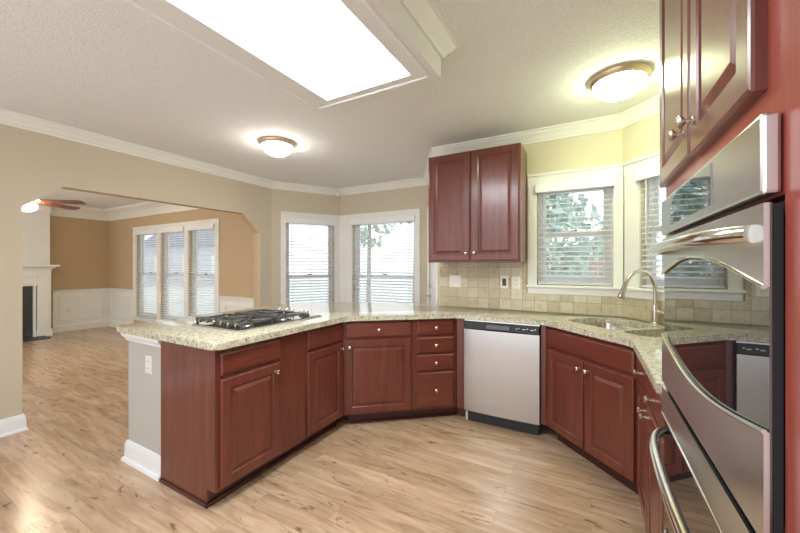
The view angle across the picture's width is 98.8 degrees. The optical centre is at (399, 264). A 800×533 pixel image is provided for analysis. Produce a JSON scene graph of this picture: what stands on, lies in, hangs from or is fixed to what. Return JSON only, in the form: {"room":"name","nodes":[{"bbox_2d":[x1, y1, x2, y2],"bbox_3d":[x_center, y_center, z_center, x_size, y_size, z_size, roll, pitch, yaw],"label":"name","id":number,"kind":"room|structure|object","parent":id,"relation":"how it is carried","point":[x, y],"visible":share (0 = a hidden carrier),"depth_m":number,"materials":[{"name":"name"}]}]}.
{"room":"kitchen","nodes":[
{"label":"kitchen","id":0,"kind":"room"},
{"bbox_2d":[22,212,49,286],"bbox_3d":[-7.174,0.070,5.801,0.220,2.520,1.760,0,0,29],"label":"wall","id":1,"kind":"structure","parent":0,"point":[35,226],"depth_m":6.35,"materials":[{"name":"white paint"}]},
{"bbox_2d":[22,204,50,213],"bbox_3d":[-7.017,-1.075,5.714,0.140,0.230,1.760,0,0,29],"label":"trim","id":2,"kind":"structure","parent":1,"relation":"attached to","point":[42,209],"depth_m":6.40,"materials":[{"name":"white paint"}]},
{"bbox_2d":[50,201,198,220],"bbox_3d":[-5.294,-1.075,4.183,5.080,0.230,4.760,0,0,29],"label":"trim","id":3,"kind":"structure","parent":1,"relation":"attached to","point":[149,208],"depth_m":6.86,"materials":[{"name":"white paint"}]},
{"bbox_2d":[50,216,108,327],"bbox_3d":[-7.566,0.070,5.447,0.120,2.520,4.760,0,0,29],"label":"wall","id":4,"kind":"structure","parent":0,"point":[80,247],"depth_m":7.05,"materials":[{"name":"beige paint"}]},
{"bbox_2d":[67,307,71,312],"bbox_3d":[-6.667,0.910,6.915,0.008,0.115,0.075,0,0,29],"label":"wall outlet","id":5,"kind":"object","parent":4,"relation":"attached to","point":[69,309],"visible":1,"depth_m":6.92,"materials":[{"name":"white plastic"}]},
{"bbox_2d":[53,288,133,332],"bbox_3d":[-6.101,0.915,6.840,1.085,0.830,0.900,0,0,29],"label":"trim","id":6,"kind":"structure","parent":4,"relation":"attached to","point":[98,307],"depth_m":7.13,"materials":[{"name":"white paint"}]},
{"bbox_2d":[0,124,271,419],"bbox_3d":[-3.023,0.070,2.918,0.120,2.520,4.759,0,0,29],"label":"wall","id":7,"kind":"structure","parent":0,"point":[33,165],"depth_m":3.05,"materials":[{"name":"beige paint"}]},
{"bbox_2d":[0,413,28,437],"bbox_3d":[-3.617,1.265,1.821,0.148,0.130,2.263,0,0,29],"label":"baseboard","id":8,"kind":"structure","parent":7,"relation":"attached to","point":[15,424],"depth_m":2.71,"materials":[{"name":"white wood"}]},
{"bbox_2d":[129,341,160,454],"bbox_3d":[-0.934,0.895,3.220,2.536,0.870,0.969,0,0,-40],"label":"wall","id":9,"kind":"structure","parent":0,"point":[144,388],"depth_m":2.25,"materials":[{"name":"grey paint"}]},
{"bbox_2d":[121,439,160,481],"bbox_3d":[-1.313,1.262,2.914,0.479,0.135,1.584,0,0,29],"label":"baseboard","id":10,"kind":"structure","parent":9,"relation":"attached to","point":[146,461],"depth_m":2.22,"materials":[{"name":"white wood"}]},
{"bbox_2d":[121,333,160,347],"bbox_3d":[-1.313,0.486,2.914,0.479,0.057,1.584,0,0,29],"label":"trim","id":11,"kind":"structure","parent":9,"relation":"attached to","point":[157,343],"depth_m":2.22,"materials":[{"name":"white wood"}]},
{"bbox_2d":[145,355,151,374],"bbox_3d":[-1.627,0.645,2.217,0.075,0.115,0.008,0,0,29],"label":"wall outlet","id":12,"kind":"object","parent":9,"relation":"attached to","point":[148,359],"visible":1,"depth_m":2.21,"materials":[{"name":"white plastic"}]},
{"bbox_2d":[109,209,253,322],"bbox_3d":[-4.116,0.070,6.299,5.080,2.520,0.155,0,0,29],"label":"wall","id":13,"kind":"structure","parent":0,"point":[236,238],"depth_m":5.59,"materials":[{"name":"beige paint"}]},
{"bbox_2d":[134,229,156,318],"bbox_3d":[-4.960,0.174,6.716,0.820,1.700,0.097,0,0,29],"label":"window blind","id":14,"kind":"object","parent":13,"relation":"attached to","point":[153,231],"visible":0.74,"depth_m":6.72,"materials":[{"name":"white plastic"}]},
{"bbox_2d":[158,227,183,319],"bbox_3d":[-4.156,0.174,6.269,0.820,1.700,0.097,0,0,29],"label":"window blind","id":15,"kind":"object","parent":13,"relation":"attached to","point":[174,229],"visible":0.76,"depth_m":6.30,"materials":[{"name":"white plastic"}]},
{"bbox_2d":[131,218,219,321],"bbox_3d":[-4.159,0.175,6.316,2.832,1.870,0.163,0,0,29],"label":"window","id":16,"kind":"structure","parent":13,"relation":"attached to","point":[216,221],"depth_m":6.24,"materials":[{"name":"white paint"}]},
{"bbox_2d":[186,224,214,315],"bbox_3d":[-3.369,0.174,5.831,0.780,1.700,0.097,0,0,29],"label":"window blind","id":17,"kind":"object","parent":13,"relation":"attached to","point":[205,226],"visible":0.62,"depth_m":5.84,"materials":[{"name":"white plastic"}]},
{"bbox_2d":[272,189,339,305],"bbox_3d":[-1.429,0.070,5.230,1.031,2.520,0.120,0,0,-31],"label":"wall","id":18,"kind":"structure","parent":0,"point":[282,200],"depth_m":5.02,"materials":[{"name":"beige paint"}]},
{"bbox_2d":[281,211,339,303],"bbox_3d":[-1.368,0.165,5.239,0.917,1.890,0.163,0,0,-31],"label":"window","id":19,"kind":"structure","parent":18,"relation":"in","point":[284,227],"depth_m":5.26,"materials":[{"name":"white paint"}]},
{"bbox_2d":[286,217,335,303],"bbox_3d":[-1.349,0.164,5.203,0.760,1.720,0.097,0,0,-31],"label":"window blind","id":20,"kind":"object","parent":19,"relation":"attached to","point":[293,220],"visible":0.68,"depth_m":5.19,"materials":[{"name":"white plastic"}]},
{"bbox_2d":[0,326,646,532],"bbox_3d":[-2.882,1.380,3.407,10.450,0.100,5.750,0,0,29],"label":"floor","id":21,"kind":"structure","parent":0,"point":[65,473],"depth_m":2.11,"materials":[{"name":"brown wood"}]},
{"bbox_2d":[22,265,59,341],"bbox_3d":[-6.841,0.662,5.742,0.419,1.335,1.700,0,0,29],"label":"fireplace","id":22,"kind":"object","parent":21,"relation":"on","point":[36,279],"visible":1,"depth_m":6.30,"materials":[{"name":"white paint"}]},
{"bbox_2d":[22,265,59,268],"bbox_3d":[-6.928,0.037,5.790,0.219,0.084,1.700,0,0,29],"label":"mantel shelf","id":23,"kind":"object","parent":22,"relation":"attached to","point":[23,266],"depth_m":6.27,"materials":[{"name":"white paint"}]},
{"bbox_2d":[159,337,279,508],"bbox_3d":[-1.106,0.892,2.151,0.599,0.875,0.447,0,0,29],"label":"base cabinet","id":24,"kind":"object","parent":21,"relation":"on","point":[220,409],"visible":0.95,"depth_m":1.98,"materials":[{"name":"brown wood"}]},
{"bbox_2d":[271,331,302,465],"bbox_3d":[-0.968,0.892,2.448,0.551,0.875,0.205,0,0,29],"label":"filler panel","id":25,"kind":"object","parent":21,"relation":"on","point":[291,345],"visible":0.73,"depth_m":2.31,"materials":[{"name":"brown wood"}]},
{"bbox_2d":[295,322,344,451],"bbox_3d":[-0.788,0.892,2.721,0.599,0.875,0.445,0,0,29],"label":"base cabinet","id":26,"kind":"object","parent":21,"relation":"on","point":[323,348],"visible":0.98,"depth_m":2.56,"materials":[{"name":"brown wood"}]},
{"bbox_2d":[343,319,412,423],"bbox_3d":[-0.222,0.892,3.099,0.578,0.875,0.614,0,0,-10],"label":"base cabinet","id":27,"kind":"object","parent":21,"relation":"on","point":[378,354],"visible":1,"depth_m":2.83,"materials":[{"name":"brown wood"}]},
{"bbox_2d":[411,318,456,418],"bbox_3d":[0.267,0.892,3.187,0.413,0.875,0.614,0,0,-10],"label":"base cabinet","id":28,"kind":"object","parent":21,"relation":"on","point":[434,340],"visible":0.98,"depth_m":2.92,"materials":[{"name":"brown wood"}]},
{"bbox_2d":[457,318,465,415],"bbox_3d":[0.613,0.892,3.140,0.086,0.875,0.420,0,0,29],"label":"filler panel","id":29,"kind":"object","parent":21,"relation":"on","point":[460,322],"visible":0.32,"depth_m":2.95,"materials":[{"name":"brown wood"}]},
{"bbox_2d":[464,319,540,435],"bbox_3d":[0.909,0.896,2.958,0.599,0.868,0.456,0,0,29],"label":"dishwasher","id":30,"kind":"object","parent":21,"relation":"on","point":[502,360],"visible":0.98,"depth_m":2.75,"materials":[{"name":"silver metal"}]},
{"bbox_2d":[541,325,638,494],"bbox_3d":[1.534,0.892,2.286,0.719,0.875,1.481,0,0,-16],"label":"base cabinet","id":31,"kind":"object","parent":21,"relation":"on","point":[589,384],"visible":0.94,"depth_m":2.19,"materials":[{"name":"brown wood"}]},
{"bbox_2d":[116,302,664,393],"bbox_3d":[0.226,0.435,2.464,3.698,0.038,2.325,0,0,29],"label":"countertop","id":32,"kind":"structure","parent":31,"relation":"on","point":[648,350],"depth_m":2.44,"materials":[{"name":"stone"}]},
{"bbox_2d":[191,307,321,331],"bbox_3d":[-1.036,0.388,2.574,0.525,0.056,0.760,0,0,29],"label":"gas cooktop","id":33,"kind":"object","parent":32,"relation":"in","point":[241,321],"visible":1,"depth_m":2.41,"materials":[{"name":"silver metal"}]},
{"bbox_2d":[583,322,661,336],"bbox_3d":[1.532,0.549,2.344,0.446,0.189,0.711,0,0,-16],"label":"sink","id":34,"kind":"object","parent":32,"relation":"in","point":[612,326],"visible":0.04,"depth_m":2.65,"materials":[{"name":"metal"}]},
{"bbox_2d":[617,269,663,323],"bbox_3d":[1.681,0.224,2.352,0.362,0.385,0.153,0,0,-16],"label":"kitchen faucet","id":35,"kind":"object","parent":32,"relation":"on","point":[655,312],"visible":0.97,"depth_m":2.41,"materials":[{"name":"silver metal"}]},
{"bbox_2d":[633,357,663,532],"bbox_3d":[1.370,0.892,1.407,0.654,0.875,0.801,0,0,29],"label":"base cabinet","id":36,"kind":"object","parent":21,"relation":"on","point":[649,403],"visible":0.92,"depth_m":1.51,"materials":[{"name":"brown wood"}]},
{"bbox_2d":[660,0,799,532],"bbox_3d":[0.931,0.150,0.643,0.654,2.360,0.950,0,0,29],"label":"tall cabinet","id":37,"kind":"object","parent":21,"relation":"on","point":[725,64],"visible":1,"depth_m":0.56,"materials":[{"name":"red wood"}]},
{"bbox_2d":[648,111,784,532],"bbox_3d":[0.921,0.413,0.683,0.656,1.249,0.776,0,0,29],"label":"wall oven","id":38,"kind":"object","parent":37,"relation":"in","point":[722,470],"visible":1,"depth_m":0.59,"materials":[{"name":"silver metal"}]},
{"bbox_2d":[0,0,659,208],"bbox_3d":[-2.882,-1.250,3.407,10.450,0.120,5.750,0,0,29],"label":"ceiling","id":39,"kind":"structure","parent":0,"point":[102,67],"depth_m":2.34,"materials":[{"name":"paint"}]},
{"bbox_2d":[22,199,85,211],"bbox_3d":[-4.930,-0.945,4.486,1.247,0.489,1.272,0,0,29],"label":"ceiling fan","id":40,"kind":"object","parent":39,"relation":"hanging from","point":[31,206],"visible":0.4,"depth_m":4.56,"materials":[{"name":"gold metal"}]},
{"bbox_2d":[259,136,294,157],"bbox_3d":[-1.191,-1.115,3.329,0.336,0.150,0.336,0,0,29],"label":"flush ceiling light","id":41,"kind":"object","parent":39,"relation":"attached to","point":[275,146],"visible":1,"depth_m":3.23,"materials":[{"name":"white glass"}]},
{"bbox_2d":[114,0,459,112],"bbox_3d":[-0.516,-1.089,1.406,1.026,0.200,1.611,0,0,29],"label":"ceiling light","id":42,"kind":"object","parent":39,"relation":"attached to","point":[322,55],"visible":1,"depth_m":1.56,"materials":[{"name":"paint"}]},
{"bbox_2d":[172,0,407,97],"bbox_3d":[-0.492,-1.013,1.401,0.567,0.008,1.230,0,0,29],"label":"diffuser","id":43,"kind":"object","parent":42,"relation":"attached to","point":[324,47],"depth_m":1.54,"materials":[{"name":"white plastic"}]},
{"bbox_2d":[589,62,651,101],"bbox_3d":[1.388,-1.115,2.175,0.336,0.150,0.336,0,0,29],"label":"flush ceiling light","id":44,"kind":"object","parent":39,"relation":"attached to","point":[619,82],"visible":1,"depth_m":2.09,"materials":[{"name":"bronze"},{"name":"frosted glass"}]},
{"bbox_2d":[340,185,427,302],"bbox_3d":[-0.257,0.070,5.121,1.530,2.520,0.120,0,0,29],"label":"wall","id":45,"kind":"structure","parent":0,"point":[416,197],"depth_m":4.92,"materials":[{"name":"beige paint"}]},
{"bbox_2d":[339,208,419,302],"bbox_3d":[-0.317,0.165,5.128,1.412,1.890,0.163,0,0,29],"label":"window","id":46,"kind":"structure","parent":45,"relation":"in","point":[346,230],"depth_m":5.31,"materials":[{"name":"white paint"}]},
{"bbox_2d":[350,215,414,302],"bbox_3d":[-0.261,0.164,5.051,1.100,1.720,0.097,0,0,29],"label":"window blind","id":47,"kind":"object","parent":46,"relation":"attached to","point":[405,217],"visible":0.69,"depth_m":5.03,"materials":[{"name":"white plastic"}]},
{"bbox_2d":[429,263,438,304],"bbox_3d":[0.452,0.070,4.115,0.120,2.520,1.166,0,0,-1],"label":"wall","id":48,"kind":"structure","parent":0,"point":[429,263],"depth_m":3.56,"materials":[{"name":"beige paint"}]},
{"bbox_2d":[427,207,437,304],"bbox_3d":[0.403,0.280,4.127,0.096,2.100,0.980,0,0,-1],"label":"door","id":49,"kind":"structure","parent":48,"relation":"in","point":[433,285],"depth_m":4.31,"materials":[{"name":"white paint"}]},
{"bbox_2d":[439,129,622,397],"bbox_3d":[1.125,0.070,3.196,1.592,2.520,0.120,0,0,29],"label":"wall","id":50,"kind":"structure","parent":0,"point":[602,148],"depth_m":2.94,"materials":[{"name":"yellow paint"}]},
{"bbox_2d":[0,94,659,195],"bbox_3d":[-0.645,-1.143,2.070,4.860,0.095,5.590,0,0,29],"label":"trim","id":51,"kind":"structure","parent":50,"relation":"attached to","point":[650,107],"depth_m":3.17,"materials":[{"name":"white paint"}]},
{"bbox_2d":[428,143,526,262],"bbox_3d":[0.697,-0.516,3.147,0.832,0.988,0.376,0,0,29],"label":"upper cabinet","id":52,"kind":"object","parent":50,"relation":"attached to","point":[477,199],"visible":1,"depth_m":2.99,"materials":[{"name":"brown wood"}]},
{"bbox_2d":[440,263,621,316],"bbox_3d":[1.096,0.198,3.136,1.575,0.435,0.012,0,0,29],"label":"tiled wall","id":53,"kind":"structure","parent":50,"relation":"attached to","point":[480,282],"depth_m":3.21,"materials":[{"name":"tile"}]},
{"bbox_2d":[450,275,460,286],"bbox_3d":[0.550,0.162,3.425,0.118,0.118,0.014,0,0,29],"label":"light switch","id":54,"kind":"object","parent":53,"relation":"attached to","point":[455,280],"visible":1,"depth_m":3.42,"materials":[{"name":"white plastic"}]},
{"bbox_2d":[500,276,508,288],"bbox_3d":[0.971,0.160,3.194,0.075,0.118,0.008,0,0,29],"label":"wall outlet","id":55,"kind":"object","parent":53,"relation":"attached to","point":[504,280],"visible":1,"depth_m":3.19,"materials":[{"name":"white plastic"}]},
{"bbox_2d":[512,276,519,288],"bbox_3d":[1.063,0.162,3.143,0.075,0.115,0.008,0,0,29],"label":"wall outlet","id":56,"kind":"object","parent":53,"relation":"attached to","point":[515,279],"visible":1,"depth_m":3.14,"materials":[{"name":"white plastic"}]},
{"bbox_2d":[526,163,622,296],"bbox_3d":[1.488,-0.278,2.967,0.732,1.065,0.163,0,0,29],"label":"window","id":57,"kind":"structure","parent":50,"relation":"in","point":[615,280],"depth_m":2.93,"materials":[{"name":"white paint"}]},
{"bbox_2d":[535,175,614,285],"bbox_3d":[1.478,-0.274,2.927,0.600,0.885,0.097,0,0,29],"label":"window blind","id":58,"kind":"object","parent":57,"relation":"attached to","point":[605,181],"visible":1,"depth_m":2.91,"materials":[{"name":"white plastic"}]},
{"bbox_2d":[623,113,663,323],"bbox_3d":[1.972,0.070,2.341,0.120,2.520,0.898,0,0,-16],"label":"wall","id":59,"kind":"structure","parent":0,"point":[642,138],"depth_m":2.62,"materials":[{"name":"yellow paint"}]},
{"bbox_2d":[622,166,622,284],"bbox_3d":[1.781,-0.270,2.748,0.009,1.080,0.023,0,0,29],"label":"trim","id":60,"kind":"structure","parent":59,"relation":"attached to","point":[622,166],"depth_m":2.74,"materials":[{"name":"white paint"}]},
{"bbox_2d":[622,297,663,322],"bbox_3d":[1.907,0.337,2.329,0.012,0.157,0.875,0,0,-16],"label":"tiled wall","id":61,"kind":"structure","parent":59,"relation":"attached to","point":[634,308],"depth_m":2.61,"materials":[{"name":"tile"}]},
{"bbox_2d":[623,151,663,300],"bbox_3d":[1.943,-0.278,2.360,0.163,1.065,0.785,0,0,-16],"label":"window","id":62,"kind":"structure","parent":59,"relation":"in","point":[632,188],"depth_m":2.61,"materials":[{"name":"white paint"}]},
{"bbox_2d":[634,164,665,288],"bbox_3d":[1.910,-0.274,2.328,0.097,0.885,0.610,0,0,-16],"label":"window blind","id":63,"kind":"object","parent":62,"relation":"attached to","point":[652,171],"visible":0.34,"depth_m":2.52,"materials":[{"name":"white plastic"}]},
{"label":"outside","id":64,"kind":"structure","parent":0,"visible":0},
{"bbox_2d":[144,272,663,315],"bbox_3d":[11.553,1.630,36.178,75.000,0.100,65.540,0,0,29],"label":"ground","id":65,"kind":"structure","parent":64,"point":[409,272],"depth_m":20.45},
{"bbox_2d":[144,230,214,285],"bbox_3d":[-15.403,-0.920,28.394,7.600,5.000,6.800,0,0,4],"label":"neighbor house","id":66,"kind":"structure","parent":65,"relation":"on","point":[148,244],"depth_m":25.48,"materials":[{"name":"grey"}]},
{"bbox_2d":[361,224,396,301],"bbox_3d":[-1.321,-1.639,14.451,2.708,6.442,2.564,0,0,29],"label":"tree","id":67,"kind":"object","parent":65,"relation":"on","point":[365,231],"visible":0.09,"depth_m":14.38,"materials":[{"name":"green plant"}]},
{"bbox_2d":[546,193,602,276],"bbox_3d":[4.056,-0.606,9.732,3.318,4.376,3.271,0,0,29],"label":"tree","id":68,"kind":"object","parent":65,"relation":"on","point":[567,196],"visible":0.21,"depth_m":8.95,"materials":[{"name":"green plant"}]},
{"bbox_2d":[554,247,602,277],"bbox_3d":[7.251,0.455,13.131,2.700,2.250,2.300,0,0,29],"label":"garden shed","id":69,"kind":"object","parent":65,"relation":"on","point":[590,258],"visible":0.02,"depth_m":12.18,"materials":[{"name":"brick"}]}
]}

